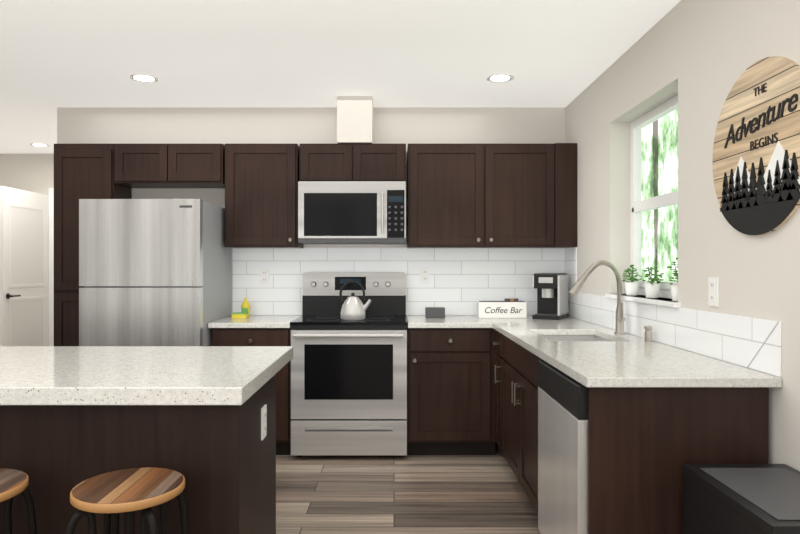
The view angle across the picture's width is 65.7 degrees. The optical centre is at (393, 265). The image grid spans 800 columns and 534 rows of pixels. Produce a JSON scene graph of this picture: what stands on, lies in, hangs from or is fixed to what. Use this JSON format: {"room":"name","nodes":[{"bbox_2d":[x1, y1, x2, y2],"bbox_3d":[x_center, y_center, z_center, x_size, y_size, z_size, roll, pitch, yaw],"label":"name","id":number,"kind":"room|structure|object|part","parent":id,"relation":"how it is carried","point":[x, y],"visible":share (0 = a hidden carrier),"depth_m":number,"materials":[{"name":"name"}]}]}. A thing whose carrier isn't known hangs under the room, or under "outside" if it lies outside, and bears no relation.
{"room":"kitchen","nodes":[
{"label":"kitchen","id":0,"kind":"room"},
{"bbox_2d":[0,154,53,194],"bbox_3d":[-3.635,0.035,6.730,2.130,2.490,0.120,0,0,0],"label":"wall","id":1,"kind":"structure","parent":0,"point":[31,172],"depth_m":6.67,"materials":[{"name":"white paint"}]},
{"bbox_2d":[0,186,53,345],"bbox_3d":[-3.694,0.220,6.277,0.105,2.120,0.784,0,0,0],"label":"door","id":2,"kind":"structure","parent":1,"relation":"attached to","point":[24,267],"depth_m":6.26,"materials":[{"name":"white wood"}]},
{"bbox_2d":[57,107,564,315],"bbox_3d":[-0.556,0.035,5.800,4.027,2.490,2.140,0,0,0],"label":"wall","id":3,"kind":"structure","parent":0,"point":[303,125],"depth_m":4.73,"materials":[{"name":"white paint"}]},
{"bbox_2d":[114,144,224,187],"bbox_3d":[-1.611,-0.734,4.569,0.775,0.283,0.318,0,0,0],"label":"upper cabinet","id":4,"kind":"object","parent":3,"relation":"attached to","point":[169,165],"visible":1,"depth_m":4.42,"materials":[{"name":"brown wood"}]},
{"bbox_2d":[225,144,302,247],"bbox_3d":[-0.950,-0.505,4.555,0.519,0.740,0.346,0,0,0],"label":"upper cabinet","id":5,"kind":"object","parent":3,"relation":"attached to","point":[261,195],"visible":0.98,"depth_m":4.42,"materials":[{"name":"brown wood"}]},
{"bbox_2d":[299,144,405,180],"bbox_3d":[-0.295,-0.737,4.569,0.761,0.277,0.318,0,0,0],"label":"upper cabinet","id":6,"kind":"object","parent":3,"relation":"attached to","point":[352,162],"visible":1,"depth_m":4.41,"materials":[{"name":"brown wood"}]},
{"bbox_2d":[298,181,405,243],"bbox_3d":[-0.295,-0.380,4.515,0.755,0.429,0.427,0,0,0],"label":"microwave","id":7,"kind":"object","parent":6,"relation":"attached to","point":[351,212],"visible":1,"depth_m":4.35,"materials":[{"name":"grey metal"}]},
{"bbox_2d":[233,248,564,314],"bbox_3d":[0.035,0.117,4.726,2.529,0.514,0.007,0,0,0],"label":"backsplash","id":8,"kind":"structure","parent":3,"relation":"attached to","point":[463,281],"depth_m":4.72,"materials":[{"name":"tile"}]},
{"bbox_2d":[260,269,268,283],"bbox_3d":[-0.984,0.080,4.717,0.072,0.118,0.008,0,0,0],"label":"electrical outlet","id":9,"kind":"object","parent":8,"relation":"attached to","point":[264,276],"visible":1,"depth_m":4.71,"materials":[{"name":"white plastic"}]},
{"bbox_2d":[420,268,429,282],"bbox_3d":[0.236,0.072,4.717,0.072,0.118,0.008,0,0,0],"label":"electrical outlet","id":10,"kind":"object","parent":8,"relation":"attached to","point":[424,275],"visible":1,"depth_m":4.71,"materials":[{"name":"white plastic"}]},
{"bbox_2d":[407,143,576,247],"bbox_3d":[0.702,-0.505,4.555,1.205,0.740,0.346,0,0,0],"label":"upper cabinet","id":11,"kind":"object","parent":3,"relation":"attached to","point":[480,195],"depth_m":4.42,"materials":[{"name":"brown wood"}]},
{"bbox_3d":[1.226,-0.505,4.421,0.158,0.740,0.018,0,0,0],"label":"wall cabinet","id":12,"kind":"part","parent":11,"relation":"part of","materials":[{"name":"brown wood"}]},
{"bbox_2d":[0,0,680,153],"bbox_3d":[-1.696,-1.260,2.035,6.407,0.100,9.670,0,0,0],"label":"ceiling","id":13,"kind":"structure","parent":0,"point":[54,54],"depth_m":3.51,"materials":[{"name":"white paint"}]},
{"bbox_2d":[30,143,49,146],"bbox_3d":[-3.540,-1.208,6.200,0.176,0.004,0.176,0,0,0],"label":"recessed light","id":14,"kind":"object","parent":13,"relation":"in","point":[39,145],"visible":0.98,"depth_m":6.21,"materials":[{"name":"white"}]},
{"bbox_2d":[129,74,158,82],"bbox_3d":[-1.609,-1.208,3.990,0.176,0.004,0.176,0,0,0],"label":"recessed light","id":15,"kind":"object","parent":13,"relation":"in","point":[145,78],"visible":1,"depth_m":3.99,"materials":[{"name":"white"}]},
{"bbox_2d":[486,74,513,82],"bbox_3d":[0.682,-1.208,3.990,0.176,0.004,0.176,0,0,0],"label":"recessed light","id":16,"kind":"object","parent":13,"relation":"in","point":[498,78],"visible":1,"depth_m":3.99,"materials":[{"name":"white"}]},
{"bbox_2d":[337,96,372,143],"bbox_3d":[-0.281,-1.045,4.570,0.249,0.330,0.320,0,0,0],"label":"vent duct cover","id":17,"kind":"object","parent":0,"point":[354,119],"depth_m":4.41,"materials":[{"name":"white paint"}]},
{"bbox_2d":[276,443,540,533],"bbox_3d":[-1.696,1.330,2.035,6.407,0.100,9.670,0,0,0],"label":"floor","id":18,"kind":"structure","parent":0,"point":[404,494],"depth_m":3.44,"materials":[{"name":"brown wood"}]},
{"bbox_2d":[0,469,36,533],"bbox_3d":[-1.205,0.950,1.750,0.368,0.662,0.368,0,0,0],"label":"stool","id":19,"kind":"object","parent":18,"relation":"on","point":[13,483],"visible":1,"depth_m":1.81,"materials":[{"name":"brown wood"}]},
{"bbox_2d":[54,144,131,345],"bbox_3d":[-2.217,0.203,4.555,0.432,2.155,0.346,0,0,0],"label":"pantry cabinet","id":20,"kind":"object","parent":18,"relation":"on","point":[83,171],"visible":0.23,"depth_m":4.42,"materials":[{"name":"brown wood"}]},
{"bbox_2d":[65,467,187,533],"bbox_3d":[-0.751,0.950,1.760,0.368,0.662,0.368,0,0,0],"label":"stool","id":21,"kind":"object","parent":18,"relation":"on","point":[128,492],"visible":1,"depth_m":1.72,"materials":[{"name":"brown wood"}]},
{"bbox_2d":[0,374,275,533],"bbox_3d":[-1.603,0.856,2.290,2.234,0.848,0.620,0,0,0],"label":"kitchen island","id":22,"kind":"object","parent":18,"relation":"on","point":[221,459],"visible":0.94,"depth_m":1.98,"materials":[{"name":"brown wood"}]},
{"bbox_2d":[0,346,292,404],"bbox_3d":[-1.610,0.403,2.408,2.280,0.056,0.985,0,0,0],"label":"island countertop","id":23,"kind":"structure","parent":22,"relation":"on","point":[135,375],"depth_m":2.16,"materials":[{"name":"stone"}]},
{"bbox_2d":[79,199,230,345],"bbox_3d":[-1.613,0.428,4.309,0.767,1.705,0.761,0,0,0],"label":"fridge","id":24,"kind":"object","parent":18,"relation":"on","point":[154,272],"visible":0.5,"depth_m":3.93,"materials":[{"name":"grey metal"}]},
{"bbox_2d":[212,328,290,454],"bbox_3d":[-0.949,0.846,4.402,0.524,0.869,0.651,0,0,0],"label":"base cabinet","id":25,"kind":"object","parent":18,"relation":"on","point":[251,336],"visible":0.29,"depth_m":4.11,"materials":[{"name":"brown wood"}]},
{"bbox_2d":[208,315,301,327],"bbox_3d":[-0.956,0.392,4.404,0.540,0.034,0.648,0,0,0],"label":"countertop","id":26,"kind":"structure","parent":25,"relation":"on","point":[267,321],"depth_m":4.12,"materials":[{"name":"stone"}]},
{"bbox_2d":[232,298,249,317],"bbox_3d":[-1.105,0.304,4.506,0.100,0.140,0.172,0,0,0],"label":"sponge","id":27,"kind":"object","parent":26,"relation":"on","point":[245,310],"visible":1,"depth_m":4.53,"materials":[{"name":"yellow"}]},
{"bbox_2d":[290,273,406,456],"bbox_3d":[-0.297,0.665,4.356,0.771,1.230,0.689,0,0,0],"label":"stove","id":28,"kind":"object","parent":18,"relation":"on","point":[348,387],"visible":1,"depth_m":4.08,"materials":[{"name":"grey metal"}]},
{"bbox_2d":[339,281,370,320],"bbox_3d":[-0.265,0.233,4.250,0.223,0.268,0.176,0,0,0],"label":"kettle","id":29,"kind":"object","parent":28,"relation":"on","point":[353,308],"visible":1,"depth_m":4.20,"materials":[{"name":"white ceramic"}]},
{"bbox_2d":[407,326,496,454],"bbox_3d":[0.390,0.846,4.402,0.595,0.869,0.651,0,0,0],"label":"base cabinet","id":30,"kind":"object","parent":18,"relation":"on","point":[451,396],"visible":0.94,"depth_m":4.11,"materials":[{"name":"brown wood"}]},
{"bbox_2d":[538,360,587,533],"bbox_3d":[0.958,0.848,2.450,0.639,0.865,0.600,0,0,0],"label":"dishwasher","id":31,"kind":"object","parent":18,"relation":"on","point":[562,453],"visible":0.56,"depth_m":2.36,"materials":[{"name":"grey metal"}]},
{"bbox_2d":[492,331,768,533],"bbox_3d":[0.969,0.846,3.124,0.673,0.869,1.999,0,0,0],"label":"base cabinet","id":32,"kind":"object","parent":18,"relation":"on","point":[645,444],"visible":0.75,"depth_m":2.12,"materials":[{"name":"brown wood"}]},
{"bbox_2d":[406,260,781,386],"bbox_3d":[0.698,0.290,3.405,1.214,0.646,2.645,0,0,0],"label":"countertop","id":33,"kind":"structure","parent":32,"relation":"on","point":[586,353],"depth_m":2.66,"materials":[{"name":"stone"}]},
{"bbox_2d":[425,307,444,317],"bbox_3d":[0.298,0.337,4.490,0.140,0.074,0.060,0,0,0],"label":"napkin holder","id":34,"kind":"object","parent":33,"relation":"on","point":[434,312],"visible":1,"depth_m":4.46,"materials":[{"name":"grey"}]},
{"bbox_2d":[477,298,526,317],"bbox_3d":[0.782,0.305,4.509,0.345,0.137,0.101,0,0,0],"label":"sign","id":35,"kind":"object","parent":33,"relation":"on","point":[510,308],"visible":1,"depth_m":4.46,"materials":[{"name":"white wood"}]},
{"bbox_2d":[532,273,568,319],"bbox_3d":[1.129,0.213,4.465,0.193,0.322,0.292,0,0,28],"label":"coffee maker","id":36,"kind":"object","parent":33,"relation":"on","point":[552,296],"visible":1,"depth_m":4.37,"materials":[{"name":"black plastic"}]},
{"bbox_2d":[568,260,625,334],"bbox_3d":[1.117,0.171,3.403,0.312,0.408,0.090,0,0,0],"label":"faucet","id":37,"kind":"object","parent":33,"relation":"on","point":[619,330],"depth_m":3.41,"materials":[{"name":"silver metal"}]},
{"bbox_2d":[644,325,652,341],"bbox_3d":[1.262,0.336,3.075,0.038,0.078,0.037,0,0,0],"label":"soap dispenser","id":38,"kind":"object","parent":33,"relation":"on","point":[648,329],"depth_m":3.06,"materials":[{"name":"silver metal"}]},
{"bbox_2d":[682,464,799,533],"bbox_3d":[1.121,0.965,1.794,0.340,0.631,0.509,0,0,0],"label":"trash can","id":39,"kind":"object","parent":18,"relation":"on","point":[741,498],"visible":1,"depth_m":1.83,"materials":[{"name":"black plastic"}]},
{"bbox_2d":[565,0,799,470],"bbox_3d":[1.382,0.035,1.065,0.150,2.490,7.330,0,0,0],"label":"wall","id":40,"kind":"structure","parent":0,"point":[698,57],"depth_m":2.65,"materials":[{"name":"white paint"}]},
{"bbox_2d":[605,294,680,307],"bbox_3d":[1.353,0.179,3.287,0.153,0.022,0.928,0,0,0],"label":"window sill","id":41,"kind":"structure","parent":40,"relation":"attached to","point":[666,302],"depth_m":3.14,"materials":[{"name":"white paint"}]},
{"bbox_2d":[622,265,641,295],"bbox_3d":[1.363,0.080,3.545,0.111,0.176,0.108,0,0,0],"label":"plant","id":42,"kind":"object","parent":41,"relation":"on","point":[631,287],"visible":1,"depth_m":3.53,"materials":[{"name":"green plant"}]},
{"bbox_2d":[642,266,663,297],"bbox_3d":[1.364,0.084,3.270,0.105,0.166,0.104,0,0,0],"label":"plant","id":43,"kind":"object","parent":41,"relation":"on","point":[652,289],"visible":1,"depth_m":3.25,"materials":[{"name":"green plant"}]},
{"bbox_2d":[667,258,677,300],"bbox_3d":[1.363,0.063,2.959,0.118,0.208,0.097,0,0,0],"label":"plant","id":44,"kind":"object","parent":41,"relation":"on","point":[674,291],"visible":0.46,"depth_m":2.95,"materials":[{"name":"green plant"}]},
{"bbox_2d":[630,95,677,298],"bbox_3d":[1.451,-0.348,3.302,0.058,1.033,0.898,0,0,0],"label":"window","id":45,"kind":"structure","parent":40,"relation":"in","point":[638,205],"depth_m":3.60,"materials":[{"name":"white"}]},
{"bbox_2d":[565,247,780,376],"bbox_3d":[1.302,0.117,3.406,0.007,0.514,2.632,0,0,0],"label":"backsplash","id":46,"kind":"structure","parent":40,"relation":"attached to","point":[735,339],"depth_m":2.68,"materials":[{"name":"tile"}]},
{"bbox_2d":[708,277,718,306],"bbox_3d":[1.302,0.105,2.530,0.008,0.118,0.072,0,0,0],"label":"outlet","id":47,"kind":"object","parent":40,"relation":"attached to","point":[713,291],"visible":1,"depth_m":2.52,"materials":[{"name":"white plastic"}]},
{"bbox_2d":[712,56,799,234],"bbox_3d":[1.297,-0.420,2.210,0.019,0.620,0.620,0,0,0],"label":"round sign","id":48,"kind":"object","parent":40,"relation":"attached to","point":[756,162],"visible":1,"depth_m":2.18,"materials":[{"name":"brown wood"}]},
{"bbox_2d":[719,141,799,234],"bbox_3d":[1.291,-0.265,2.208,0.007,0.310,0.495,0,0,0],"label":"art","id":49,"kind":"object","parent":48,"relation":"attached to","point":[759,183],"depth_m":2.18,"materials":[{"name":"black"}]},
{"bbox_2d":[747,321,778,367],"bbox_3d":[1.298,0.280,2.185,0.001,0.188,0.188,0,0,0],"label":"trim","id":50,"kind":"structure","parent":40,"relation":"attached to","point":[763,344],"depth_m":2.18,"materials":[{"name":"grey tile"}]},
{"label":"outside","id":51,"kind":"structure","parent":0,"visible":0},
{"bbox_2d":[641,109,677,281],"bbox_3d":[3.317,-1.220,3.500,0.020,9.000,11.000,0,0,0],"label":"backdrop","id":52,"kind":"structure","parent":51,"point":[672,128],"depth_m":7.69,"materials":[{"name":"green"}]}
]}

